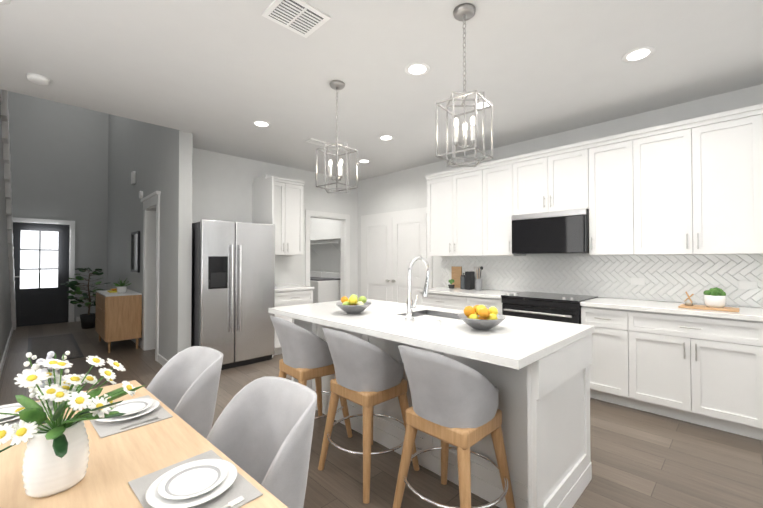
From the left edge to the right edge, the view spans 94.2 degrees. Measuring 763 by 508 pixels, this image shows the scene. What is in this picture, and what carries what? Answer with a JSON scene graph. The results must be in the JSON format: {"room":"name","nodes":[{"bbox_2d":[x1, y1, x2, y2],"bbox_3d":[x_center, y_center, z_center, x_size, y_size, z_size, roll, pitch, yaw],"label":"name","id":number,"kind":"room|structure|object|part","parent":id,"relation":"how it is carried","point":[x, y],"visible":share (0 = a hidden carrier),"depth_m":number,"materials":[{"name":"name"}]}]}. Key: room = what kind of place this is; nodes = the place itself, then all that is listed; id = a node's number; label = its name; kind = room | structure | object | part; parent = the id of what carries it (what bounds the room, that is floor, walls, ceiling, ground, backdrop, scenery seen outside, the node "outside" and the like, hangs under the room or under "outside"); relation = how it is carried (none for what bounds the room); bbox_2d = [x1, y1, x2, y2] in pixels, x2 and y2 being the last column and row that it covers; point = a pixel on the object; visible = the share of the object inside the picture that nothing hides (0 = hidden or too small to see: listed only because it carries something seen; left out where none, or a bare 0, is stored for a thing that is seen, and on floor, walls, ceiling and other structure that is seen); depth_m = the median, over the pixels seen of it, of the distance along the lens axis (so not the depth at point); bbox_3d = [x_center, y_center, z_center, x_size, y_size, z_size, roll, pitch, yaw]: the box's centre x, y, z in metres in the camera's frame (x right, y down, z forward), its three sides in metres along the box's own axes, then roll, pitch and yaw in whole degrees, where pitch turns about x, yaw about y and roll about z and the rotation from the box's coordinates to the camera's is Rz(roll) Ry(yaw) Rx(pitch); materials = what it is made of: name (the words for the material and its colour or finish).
{"room":"kitchen and dining room","nodes":[
{"label":"kitchen and dining room","id":0,"kind":"room"},
{"bbox_2d":[0,102,11,362],"bbox_3d":[-5.166,-0.148,4.828,0.080,3.090,5.146,1,-1,-45],"label":"wall","id":1,"kind":"structure","parent":0,"point":[5,318],"depth_m":4.43,"materials":[{"name":"paint"}]},
{"bbox_2d":[0,89,15,329],"bbox_3d":[-5.643,-0.223,4.492,1.322,3.230,5.327,1,-1,-45],"label":"trim","id":2,"kind":"structure","parent":1,"relation":"attached to","point":[5,135],"depth_m":4.59,"materials":[{"name":"wood"}]},
{"bbox_2d":[0,317,167,376],"bbox_3d":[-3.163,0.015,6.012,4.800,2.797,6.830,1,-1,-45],"label":"baseboard","id":3,"kind":"structure","parent":1,"relation":"attached to","point":[162,361],"depth_m":4.70,"materials":[{"name":"white wood"}]},
{"bbox_2d":[8,91,107,321],"bbox_3d":[-7.122,-1.273,7.011,2.670,5.400,0.120,1,-1,-45],"label":"wall","id":4,"kind":"structure","parent":0,"point":[78,165],"depth_m":7.44,"materials":[{"name":"paint"}]},
{"bbox_2d":[13,222,69,326],"bbox_3d":[-6.889,0.403,7.144,0.892,2.040,0.094,1,-1,-45],"label":"front door","id":5,"kind":"structure","parent":4,"relation":"in","point":[41,259],"depth_m":7.16,"materials":[{"name":"black wood"}]},
{"bbox_2d":[12,217,74,321],"bbox_3d":[-6.898,0.361,7.153,1.070,2.135,0.080,1,-1,-45],"label":"door frame","id":6,"kind":"structure","parent":4,"relation":"attached to","point":[24,220],"depth_m":7.46,"materials":[{"name":"white wood"}]},
{"bbox_2d":[104,114,192,360],"bbox_3d":[-4.161,-1.287,6.031,0.140,5.400,5.670,1,-1,-45],"label":"wall","id":7,"kind":"structure","parent":0,"point":[161,157],"depth_m":4.60,"materials":[{"name":"paint"}]},
{"bbox_2d":[131,231,139,272],"bbox_3d":[-3.918,-0.032,5.642,0.030,0.640,0.540,1,-1,-45],"label":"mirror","id":8,"kind":"object","parent":7,"relation":"attached to","point":[135,251],"visible":1,"depth_m":5.63,"materials":[{"name":"mirror"}]},
{"bbox_2d":[131,171,142,198],"bbox_3d":[-3.848,-1.088,5.578,0.040,0.510,0.710,1,-1,-45],"label":"door chime","id":9,"kind":"object","parent":7,"relation":"attached to","point":[133,177],"visible":0.98,"depth_m":5.73,"materials":[{"name":"white plastic"}]},
{"bbox_2d":[141,191,160,360],"bbox_3d":[-3.164,0.294,4.963,0.195,2.210,0.930,1,-1,-45],"label":"door frame","id":10,"kind":"structure","parent":7,"relation":"attached to","point":[151,256],"depth_m":5.18,"materials":[{"name":"white wood"}]},
{"bbox_2d":[192,148,355,295],"bbox_3d":[-1.579,0.008,5.641,3.020,2.800,0.120,1,-1,-45],"label":"wall","id":11,"kind":"structure","parent":0,"point":[221,187],"depth_m":5.57,"materials":[{"name":"paint"}]},
{"bbox_2d":[252,174,304,357],"bbox_3d":[-1.459,0.141,5.235,0.655,2.518,0.620,1,-1,-45],"label":"upper cabinet","id":12,"kind":"object","parent":11,"relation":"attached to","point":[277,201],"visible":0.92,"depth_m":5.20,"materials":[{"name":"white wood"}]},
{"bbox_2d":[310,238,340,254],"bbox_3d":[-1.357,-0.138,7.306,0.393,0.305,1.880,1,-1,-45],"label":"shelf","id":13,"kind":"object","parent":11,"relation":"attached to","point":[324,239],"visible":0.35,"depth_m":6.87,"materials":[{"name":"white metal"}]},
{"bbox_2d":[305,210,349,300],"bbox_3d":[-0.967,0.346,6.227,0.940,2.140,0.145,1,-1,-45],"label":"door frame","id":14,"kind":"structure","parent":11,"relation":"attached to","point":[345,219],"depth_m":6.45,"materials":[{"name":"white wood"}]},
{"bbox_2d":[0,321,762,507],"bbox_3d":[-1.393,1.427,3.406,6.140,0.100,13.240,1,-1,-45],"label":"floor","id":15,"kind":"structure","parent":0,"point":[641,459],"depth_m":2.38,"materials":[{"name":"brown wood"}]},
{"bbox_2d":[27,333,83,364],"bbox_3d":[-4.965,1.400,5.365,0.550,0.009,2.100,1,-1,-45],"label":"rug","id":16,"kind":"object","parent":15,"relation":"on","point":[58,345],"visible":0.75,"depth_m":5.35,"materials":[{"name":"grey fabric"}]},
{"bbox_2d":[65,267,108,328],"bbox_3d":[-5.693,0.839,6.853,0.764,1.171,0.714,1,-1,-45],"label":"potted tree","id":17,"kind":"object","parent":15,"relation":"on","point":[87,320],"visible":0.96,"depth_m":6.79,"materials":[{"name":"green plant"}]},
{"bbox_2d":[95,289,141,352],"bbox_3d":[-4.084,0.998,5.486,0.432,0.815,1.086,1,-1,-45],"label":"dresser","id":18,"kind":"object","parent":15,"relation":"on","point":[118,316],"visible":1,"depth_m":5.13,"materials":[{"name":"brown wood"}]},
{"bbox_2d":[107,278,130,292],"bbox_3d":[-4.008,0.475,5.442,0.248,0.228,0.590,1,-1,-45],"label":"potted plant","id":19,"kind":"object","parent":18,"relation":"on","point":[121,288],"visible":0.98,"depth_m":5.30,"materials":[{"name":"white ceramic"}]},
{"bbox_2d":[0,380,287,507],"bbox_3d":[-0.774,0.966,0.750,1.880,0.750,0.860,-1,-1,42],"label":"dining table","id":20,"kind":"object","parent":15,"relation":"on","point":[117,462],"visible":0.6,"depth_m":1.01,"materials":[{"name":"brown wood"}]},
{"bbox_2d":[0,401,55,425],"bbox_3d":[-1.373,0.584,1.285,0.210,0.028,0.300,-1,-1,42],"label":"place setting","id":21,"kind":"object","parent":20,"relation":"on","point":[10,419],"visible":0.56,"depth_m":1.30,"materials":[{"name":"ceramic"}]},
{"bbox_2d":[0,351,144,497],"bbox_3d":[-0.826,0.423,0.904,0.364,0.339,0.309,1,-1,-45],"label":"flower vase","id":22,"kind":"object","parent":20,"relation":"on","point":[56,457],"visible":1,"depth_m":0.88,"materials":[{"name":"white ceramic"}]},
{"bbox_2d":[90,395,172,437],"bbox_3d":[-0.947,0.584,1.323,0.300,0.028,0.210,-1,-1,42],"label":"place setting","id":23,"kind":"object","parent":20,"relation":"on","point":[143,410],"visible":0.77,"depth_m":1.28,"materials":[{"name":"ceramic"}]},
{"bbox_2d":[128,450,262,507],"bbox_3d":[-0.473,0.578,0.894,0.300,0.028,0.210,-1,-1,42],"label":"place setting","id":24,"kind":"object","parent":20,"relation":"on","point":[210,479],"visible":1,"depth_m":0.88,"materials":[{"name":"fabric"}]},
{"bbox_2d":[146,346,222,437],"bbox_3d":[-1.025,0.927,1.662,0.489,0.860,0.426,1,-1,-45],"label":"dining chair","id":25,"kind":"object","parent":15,"relation":"on","point":[184,384],"visible":0.31,"depth_m":1.80,"materials":[{"name":"fabric"}]},
{"bbox_2d":[191,219,274,369],"bbox_3d":[-1.960,0.501,4.588,0.910,1.785,0.799,1,-1,-45],"label":"fridge","id":26,"kind":"object","parent":15,"relation":"on","point":[233,284],"visible":0.83,"depth_m":4.29,"materials":[{"name":"silver metal"}]},
{"bbox_2d":[206,376,316,507],"bbox_3d":[-0.477,0.920,1.165,0.489,0.860,0.426,1,-1,-45],"label":"dining chair","id":27,"kind":"object","parent":15,"relation":"on","point":[261,432],"visible":0.56,"depth_m":1.33,"materials":[{"name":"fabric"}]},
{"bbox_2d":[273,285,313,355],"bbox_3d":[-1.433,0.942,5.224,0.638,0.920,0.655,1,-1,-45],"label":"base cabinet","id":28,"kind":"object","parent":15,"relation":"on","point":[291,298],"depth_m":4.98,"materials":[{"name":"white wood"}]},
{"bbox_3d":[-1.440,0.501,5.237,0.638,0.038,0.635,1,-1,-45],"label":"nook cabinet top","id":29,"kind":"part","parent":28,"relation":"part of","materials":[{"name":"white stone"}]},
{"bbox_2d":[270,316,352,437],"bbox_3d":[-0.549,0.908,2.673,0.557,0.925,0.523,1,-1,-45],"label":"stool","id":30,"kind":"object","parent":15,"relation":"on","point":[306,354],"visible":0.65,"depth_m":2.50,"materials":[{"name":"fabric"}]},
{"bbox_2d":[310,271,340,302],"bbox_3d":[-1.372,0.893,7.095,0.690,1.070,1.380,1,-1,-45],"label":"dryer","id":31,"kind":"object","parent":15,"relation":"on","point":[325,285],"visible":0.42,"depth_m":6.57,"materials":[{"name":"white metal"}]},
{"bbox_2d":[318,328,419,503],"bbox_3d":[-0.092,0.902,2.238,0.557,0.925,0.525,1,-1,-45],"label":"stool","id":32,"kind":"object","parent":15,"relation":"on","point":[369,377],"visible":0.94,"depth_m":2.06,"materials":[{"name":"fabric"}]},
{"bbox_2d":[268,299,593,507],"bbox_3d":[0.180,0.906,2.562,1.050,0.920,2.140,1,-1,-45],"label":"kitchen island","id":33,"kind":"object","parent":15,"relation":"on","point":[544,405],"depth_m":1.94,"materials":[{"name":"white stone"}]},
{"bbox_2d":[335,294,371,313],"bbox_3d":[-0.211,0.377,2.689,0.278,0.140,0.278,1,-1,-45],"label":"fruit bowl","id":34,"kind":"object","parent":33,"relation":"on","point":[353,304],"visible":1,"depth_m":2.63,"materials":[{"name":"grey ceramic"}]},
{"bbox_2d":[405,256,429,320],"bbox_3d":[0.261,0.229,2.424,0.244,0.427,0.088,1,-1,-45],"label":"faucet","id":35,"kind":"object","parent":33,"relation":"on","point":[410,309],"visible":1,"depth_m":2.36,"materials":[{"name":"silver metal"}]},
{"bbox_3d":[0.180,0.546,2.567,1.050,0.200,2.140,1,-1,-45],"label":"kitchen island top","id":36,"kind":"part","parent":33,"relation":"part of","materials":[{"name":"white stone"}]},
{"bbox_2d":[458,305,505,329],"bbox_3d":[0.589,0.369,2.089,0.278,0.139,0.278,1,-1,-45],"label":"fruit bowl","id":37,"kind":"object","parent":33,"relation":"on","point":[479,317],"visible":1,"depth_m":2.03,"materials":[{"name":"grey ceramic"}]},
{"bbox_2d":[419,292,458,309],"bbox_3d":[1.009,0.956,4.732,0.620,0.880,0.787,1,-1,-45],"label":"base cabinet","id":38,"kind":"object","parent":15,"relation":"on","point":[434,300],"depth_m":4.55,"materials":[{"name":"white wood"}]},
{"bbox_2d":[393,345,514,507],"bbox_3d":[0.356,0.896,1.796,0.557,0.925,0.525,1,-1,-45],"label":"stool","id":39,"kind":"object","parent":15,"relation":"on","point":[455,403],"visible":1,"depth_m":1.63,"materials":[{"name":"fabric"}]},
{"bbox_2d":[459,296,502,314],"bbox_3d":[1.387,0.950,4.347,0.620,0.880,0.520,1,-1,-45],"label":"base cabinet","id":40,"kind":"object","parent":15,"relation":"on","point":[464,301],"depth_m":4.15,"materials":[{"name":"white wood"}]},
{"bbox_2d":[501,291,597,323],"bbox_3d":[1.809,0.906,3.842,0.694,0.955,0.786,1,-1,-45],"label":"range","id":41,"kind":"object","parent":15,"relation":"on","point":[566,308],"visible":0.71,"depth_m":3.64,"materials":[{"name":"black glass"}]},
{"bbox_2d":[581,306,618,404],"bbox_3d":[2.276,0.938,3.443,0.620,0.880,0.432,1,-1,-45],"label":"base cabinet","id":42,"kind":"object","parent":15,"relation":"on","point":[604,368],"depth_m":3.26,"materials":[{"name":"white wood"}]},
{"bbox_2d":[619,309,754,438],"bbox_3d":[2.678,0.932,3.033,0.620,0.880,0.944,1,-1,-45],"label":"base cabinet","id":43,"kind":"object","parent":15,"relation":"on","point":[704,371],"depth_m":2.83,"materials":[{"name":"white wood"}]},
{"bbox_2d":[751,321,762,439],"bbox_3d":[3.257,0.924,2.445,0.620,0.880,0.934,1,-1,-45],"label":"base cabinet","id":44,"kind":"object","parent":15,"relation":"on","point":[756,326],"depth_m":2.56,"materials":[{"name":"white wood"}]},
{"bbox_2d":[417,287,762,321],"bbox_3d":[2.405,0.475,3.303,0.640,0.038,4.830,1,-1,-45],"label":"countertop","id":45,"kind":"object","parent":44,"relation":"on","point":[750,313],"visible":0.77,"depth_m":3.19,"materials":[{"name":"white stone"}]},
{"bbox_2d":[448,266,482,290],"bbox_3d":[1.148,0.319,4.835,0.228,0.313,0.587,1,-1,-45],"label":"coffee station","id":46,"kind":"object","parent":45,"relation":"on","point":[467,281],"visible":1,"depth_m":4.75,"materials":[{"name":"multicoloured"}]},
{"bbox_2d":[678,287,738,311],"bbox_3d":[2.680,0.361,2.910,0.200,0.178,0.360,1,-1,-45],"label":"cutting board","id":47,"kind":"object","parent":45,"relation":"on","point":[715,299],"visible":1,"depth_m":2.86,"materials":[{"name":"brown wood"}]},
{"bbox_2d":[0,0,762,180],"bbox_3d":[-1.393,-2.782,3.464,6.140,2.720,13.240,1,-1,-45],"label":"ceiling","id":48,"kind":"structure","parent":0,"point":[219,76],"depth_m":2.71,"materials":[{"name":"paint"}]},
{"bbox_2d":[0,0,10,3],"bbox_3d":[-2.177,-1.439,1.946,0.195,0.005,0.195,0,-1,1],"label":"recessed light","id":49,"kind":"object","parent":48,"relation":"in","point":[1,1],"depth_m":2.02,"materials":[{"name":"white"}]},
{"bbox_2d":[26,73,49,84],"bbox_3d":[-2.777,-1.410,2.870,0.140,0.039,0.140,1,-1,-45],"label":"smoke detector","id":50,"kind":"object","parent":48,"relation":"attached to","point":[37,79],"visible":1,"depth_m":2.84,"materials":[{"name":"white plastic"}]},
{"bbox_2d":[252,120,270,126],"bbox_3d":[-1.305,-1.413,3.855,0.195,0.005,0.195,0,-1,1],"label":"recessed light","id":51,"kind":"object","parent":48,"relation":"in","point":[259,123],"depth_m":3.84,"materials":[{"name":"white plastic"}]},
{"bbox_2d":[262,0,330,37],"bbox_3d":[-0.514,-1.431,2.137,0.310,0.015,0.270,1,-1,-45],"label":"ceiling vent","id":52,"kind":"object","parent":48,"relation":"in","point":[303,18],"depth_m":2.13,"materials":[{"name":"white metal"}]},
{"bbox_2d":[305,138,330,146],"bbox_3d":[-0.798,-1.400,4.466,0.300,0.015,0.140,1,-1,-45],"label":"ceiling vent","id":53,"kind":"object","parent":48,"relation":"in","point":[317,142],"depth_m":4.43,"materials":[{"name":"white metal"}]},
{"bbox_2d":[316,80,357,192],"bbox_3d":[-0.372,-0.976,2.971,0.254,0.904,0.254,-1,-1,36],"label":"pendant light","id":54,"kind":"object","parent":48,"relation":"hanging from","point":[336,85],"visible":1,"depth_m":2.95,"materials":[{"name":"silver metal"}]},
{"bbox_2d":[358,159,370,162],"bbox_3d":[-0.260,-1.393,5.331,0.195,0.005,0.195,0,-1,1],"label":"recessed light","id":55,"kind":"object","parent":48,"relation":"in","point":[363,160],"depth_m":5.33,"materials":[{"name":"white plastic"}]},
{"bbox_2d":[378,135,393,139],"bbox_3d":[0.057,-1.407,4.296,0.195,0.005,0.195,0,-1,1],"label":"recessed light","id":56,"kind":"object","parent":48,"relation":"in","point":[383,137],"depth_m":4.28,"materials":[{"name":"white plastic"}]},
{"bbox_2d":[405,62,429,75],"bbox_3d":[0.277,-1.428,2.745,0.195,0.005,0.195,0,-1,1],"label":"recessed light","id":57,"kind":"object","parent":48,"relation":"in","point":[421,68],"depth_m":2.74,"materials":[{"name":"white plastic"}]},
{"bbox_2d":[436,3,492,166],"bbox_3d":[0.490,-0.988,2.094,0.254,0.904,0.254,-1,-1,36],"label":"pendant light","id":58,"kind":"object","parent":48,"relation":"hanging from","point":[463,12],"visible":1,"depth_m":2.07,"materials":[{"name":"silver metal"}]},
{"bbox_2d":[472,101,492,108],"bbox_3d":[0.961,-1.419,3.390,0.195,0.005,0.195,0,-1,1],"label":"recessed light","id":59,"kind":"object","parent":48,"relation":"in","point":[480,105],"depth_m":3.37,"materials":[{"name":"white plastic"}]},
{"bbox_2d":[622,46,654,61],"bbox_3d":[1.845,-1.431,2.548,0.195,0.005,0.195,0,-1,1],"label":"recessed light","id":60,"kind":"object","parent":48,"relation":"in","point":[638,54],"depth_m":2.54,"materials":[{"name":"white plastic"}]},
{"bbox_2d":[356,84,762,307],"bbox_3d":[1.735,-0.007,4.538,0.120,2.800,10.440,1,-1,-45],"label":"wall","id":61,"kind":"structure","parent":0,"point":[406,189],"depth_m":4.47,"materials":[{"name":"paint"}]},
{"bbox_2d":[364,213,426,304],"bbox_3d":[0.168,0.389,5.965,0.100,2.030,1.456,1,-1,-45],"label":"pantry door","id":62,"kind":"structure","parent":61,"relation":"in","point":[394,247],"depth_m":5.95,"materials":[{"name":"white wood"}]},
{"bbox_2d":[361,207,432,295],"bbox_3d":[0.198,0.348,5.995,0.020,2.130,1.640,1,-1,-45],"label":"door frame","id":63,"kind":"structure","parent":61,"relation":"attached to","point":[419,210],"depth_m":6.11,"materials":[{"name":"white wood"}]},
{"bbox_2d":[426,168,477,255],"bbox_3d":[1.102,-0.530,4.850,0.350,1.115,0.937,1,-1,-45],"label":"upper cabinet","id":64,"kind":"object","parent":61,"relation":"attached to","point":[452,197],"depth_m":4.74,"materials":[{"name":"white wood"}]},
{"bbox_2d":[478,160,525,255],"bbox_3d":[1.528,-0.536,4.417,0.350,1.115,0.507,1,-1,-45],"label":"upper cabinet","id":65,"kind":"object","parent":61,"relation":"attached to","point":[494,218],"depth_m":4.33,"materials":[{"name":"white wood"}]},
{"bbox_2d":[510,144,581,215],"bbox_3d":[1.943,-0.777,3.997,0.350,0.645,0.792,1,-1,-45],"label":"upper cabinet","id":66,"kind":"object","parent":61,"relation":"attached to","point":[547,181],"depth_m":3.88,"materials":[{"name":"white wood"}]},
{"bbox_2d":[511,209,588,253],"bbox_3d":[1.916,-0.229,3.963,0.425,0.444,0.782,1,-1,-45],"label":"microwave","id":67,"kind":"object","parent":66,"relation":"attached to","point":[561,232],"visible":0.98,"depth_m":3.79,"materials":[{"name":"black glass"}]},
{"bbox_2d":[441,254,762,307],"bbox_3d":[2.608,0.234,3.548,0.011,0.446,4.890,1,-1,-45],"label":"backsplash","id":68,"kind":"structure","parent":61,"relation":"attached to","point":[671,278],"depth_m":3.66,"materials":[{"name":"white tile"}]},
{"bbox_2d":[631,278,644,284],"bbox_3d":[2.576,0.275,3.566,0.005,0.070,0.116,1,-1,-45],"label":"electrical outlet plate","id":69,"kind":"object","parent":68,"relation":"attached to","point":[634,281],"depth_m":3.56,"materials":[{"name":"white plastic"}]},
{"bbox_2d":[738,281,757,289],"bbox_3d":[3.116,0.267,3.017,0.005,0.070,0.116,1,-1,-45],"label":"electrical outlet plate","id":70,"kind":"object","parent":68,"relation":"attached to","point":[750,285],"depth_m":3.01,"materials":[{"name":"white plastic"}]},
{"bbox_2d":[578,136,625,254],"bbox_3d":[2.352,-0.548,3.578,0.350,1.115,0.489,1,-1,-45],"label":"upper cabinet","id":71,"kind":"object","parent":61,"relation":"attached to","point":[601,161],"depth_m":3.50,"materials":[{"name":"white wood"}]},
{"bbox_2d":[622,108,749,254],"bbox_3d":[2.776,-0.554,3.147,0.350,1.115,0.947,1,-1,-45],"label":"upper cabinet","id":72,"kind":"object","parent":61,"relation":"attached to","point":[693,186],"depth_m":3.04,"materials":[{"name":"white wood"}]},
{"bbox_2d":[750,108,762,253],"bbox_3d":[3.354,-0.562,2.559,0.350,1.115,0.931,1,-1,-45],"label":"upper cabinet","id":73,"kind":"object","parent":61,"relation":"attached to","point":[756,114],"depth_m":2.76,"materials":[{"name":"white wood"}]}
]}

